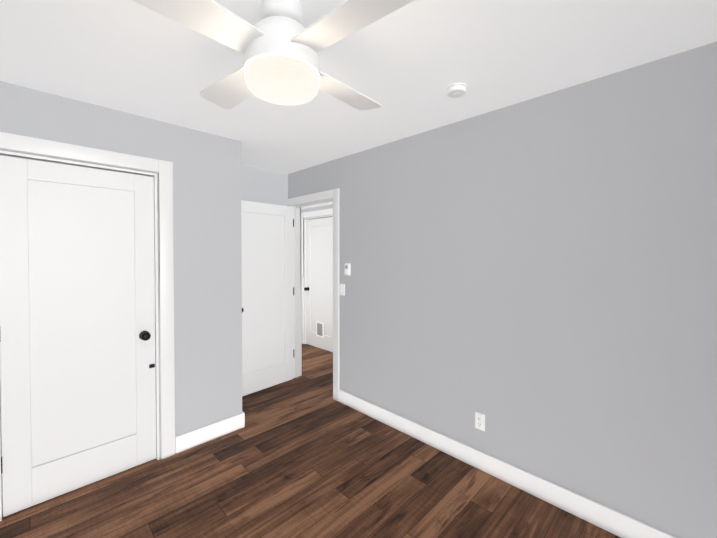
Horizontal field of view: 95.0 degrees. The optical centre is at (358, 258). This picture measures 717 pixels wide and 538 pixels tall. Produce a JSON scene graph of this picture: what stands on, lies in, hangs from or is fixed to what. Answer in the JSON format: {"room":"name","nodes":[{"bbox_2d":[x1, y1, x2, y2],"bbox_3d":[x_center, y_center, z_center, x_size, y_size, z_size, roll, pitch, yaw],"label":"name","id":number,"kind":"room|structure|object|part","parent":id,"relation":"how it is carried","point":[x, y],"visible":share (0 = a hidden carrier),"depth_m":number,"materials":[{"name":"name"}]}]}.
{"room":"empty bedroom","nodes":[
{"label":"empty bedroom","id":0,"kind":"room"},
{"bbox_2d":[0,81,241,458],"bbox_3d":[-1.843,0.240,2.043,2.270,2.440,0.120,-1,1,-45],"label":"wall","id":1,"kind":"structure","parent":0,"point":[207,274],"depth_m":2.52,"materials":[{"name":"grey paint"}]},
{"bbox_2d":[0,132,174,458],"bbox_3d":[-1.713,0.381,2.078,0.986,2.158,0.018,-1,1,-45],"label":"door frame","id":2,"kind":"structure","parent":1,"relation":"attached to","point":[27,144],"depth_m":2.37,"materials":[{"name":"white paint"}]},
{"bbox_2d":[175,413,242,453],"bbox_3d":[-1.184,1.389,2.621,0.503,0.125,0.015,-1,1,-45],"label":"baseboard","id":3,"kind":"structure","parent":1,"relation":"attached to","point":[188,440],"depth_m":2.60,"materials":[{"name":"white paint"}]},
{"bbox_2d":[242,411,244,426],"bbox_3d":[-1.229,1.383,3.063,0.021,0.125,0.705,-1,1,-45],"label":"baseboard","id":4,"kind":"structure","parent":1,"relation":"attached to","point":[242,411],"depth_m":2.82,"materials":[{"name":"white paint"}]},
{"bbox_2d":[241,165,287,205],"bbox_3d":[-1.255,0.217,3.629,1.040,2.440,0.120,-1,1,-45],"label":"wall","id":5,"kind":"structure","parent":0,"point":[259,185],"depth_m":3.71,"materials":[{"name":"grey paint"}]},
{"bbox_2d":[0,344,620,537],"bbox_3d":[-0.827,1.479,2.473,4.290,0.050,5.990,-1,1,-45],"label":"floor","id":6,"kind":"structure","parent":0,"point":[305,454],"depth_m":2.05,"materials":[{"name":"brown wood"}]},
{"bbox_2d":[0,150,332,520],"bbox_3d":[-1.349,0.405,3.588,3.436,2.065,1.900,-1,1,-45],"label":"lining","id":7,"kind":"object","parent":6,"relation":"on","point":[296,302],"visible":0.44,"depth_m":2.37,"materials":[{"name":"white paint"}]},
{"bbox_2d":[0,155,155,516],"bbox_3d":[-1.720,0.438,2.080,0.764,2.028,0.102,-1,1,-45],"label":"closet door","id":8,"kind":"structure","parent":7,"relation":"attached to","point":[77,338],"depth_m":2.05,"materials":[{"name":"white paint"}]},
{"bbox_2d":[241,200,293,395],"bbox_3d":[-1.019,0.415,3.591,0.764,2.028,0.168,-1,1,-45],"label":"bedroom door","id":9,"kind":"structure","parent":7,"relation":"attached to","point":[267,290],"depth_m":3.61,"materials":[{"name":"white paint"}]},
{"bbox_2d":[304,217,332,351],"bbox_3d":[-0.611,0.394,5.106,0.102,2.028,0.755,-1,1,-45],"label":"hall door","id":10,"kind":"structure","parent":7,"relation":"attached to","point":[318,288],"depth_m":5.13,"materials":[{"name":"white paint"}]},
{"bbox_2d":[301,204,332,343],"bbox_3d":[-0.142,0.201,4.722,0.120,2.440,3.740,-1,1,-45],"label":"wall","id":11,"kind":"structure","parent":0,"point":[317,208],"depth_m":5.14,"materials":[{"name":"grey paint"}]},
{"bbox_2d":[0,0,716,208],"bbox_3d":[-0.827,-0.916,2.438,4.290,0.300,5.990,-1,1,-45],"label":"ceiling","id":12,"kind":"structure","parent":0,"point":[405,66],"depth_m":1.61,"materials":[{"name":"white paint"}]},
{"bbox_2d":[132,0,413,109],"bbox_3d":[-0.293,-0.801,1.271,0.875,0.336,0.875,0,1,-5],"label":"ceiling fan","id":13,"kind":"object","parent":12,"relation":"hanging from","point":[279,45],"visible":1,"depth_m":1.15,"materials":[{"name":"white plastic"}]},
{"bbox_3d":[-0.293,-0.669,1.273,0.279,0.073,0.279,-1,1,-45],"label":"lamp shade","id":14,"kind":"part","parent":13,"relation":"part of","materials":[{"name":"white glass"}]},
{"bbox_2d":[446,83,466,97],"bbox_3d":[0.563,-0.957,1.890,0.120,0.041,0.120,-1,1,-45],"label":"smoke detector","id":15,"kind":"object","parent":12,"relation":"attached to","point":[456,90],"visible":1,"depth_m":1.86,"materials":[{"name":"white plastic"}]},
{"bbox_2d":[288,41,716,537],"bbox_3d":[-0.044,0.223,3.234,0.120,2.440,5.990,-1,1,-45],"label":"wall","id":16,"kind":"structure","parent":0,"point":[533,281],"depth_m":1.92,"materials":[{"name":"grey paint"}]},
{"bbox_2d":[287,188,339,401],"bbox_3d":[-0.523,0.367,3.619,0.018,2.140,0.929,-1,1,-45],"label":"door frame","id":17,"kind":"structure","parent":16,"relation":"attached to","point":[334,193],"depth_m":3.33,"materials":[{"name":"white paint"}]},
{"bbox_2d":[340,284,344,295],"bbox_3d":[-0.161,0.312,3.259,0.012,0.115,0.070,-1,1,-45],"label":"light switch","id":18,"kind":"object","parent":16,"relation":"attached to","point":[342,289],"visible":1,"depth_m":3.25,"materials":[{"name":"white plastic"}]},
{"bbox_2d":[345,263,350,275],"bbox_3d":[-0.110,0.108,3.195,0.026,0.120,0.072,-1,1,-45],"label":"thermostat","id":19,"kind":"object","parent":16,"relation":"attached to","point":[348,269],"visible":0.96,"depth_m":3.18,"materials":[{"name":"white plastic"}]},
{"bbox_2d":[475,412,484,430],"bbox_3d":[0.838,1.127,2.269,0.009,0.115,0.070,-1,1,-45],"label":"electrical outlet","id":20,"kind":"object","parent":16,"relation":"attached to","point":[479,421],"visible":1,"depth_m":2.27,"materials":[{"name":"white plastic"}]},
{"bbox_2d":[339,389,676,537],"bbox_3d":[0.860,1.395,2.244,0.018,0.125,2.988,-1,1,-45],"label":"baseboard","id":21,"kind":"structure","parent":16,"relation":"attached to","point":[614,522],"depth_m":2.08,"materials":[{"name":"white paint"}]}
]}

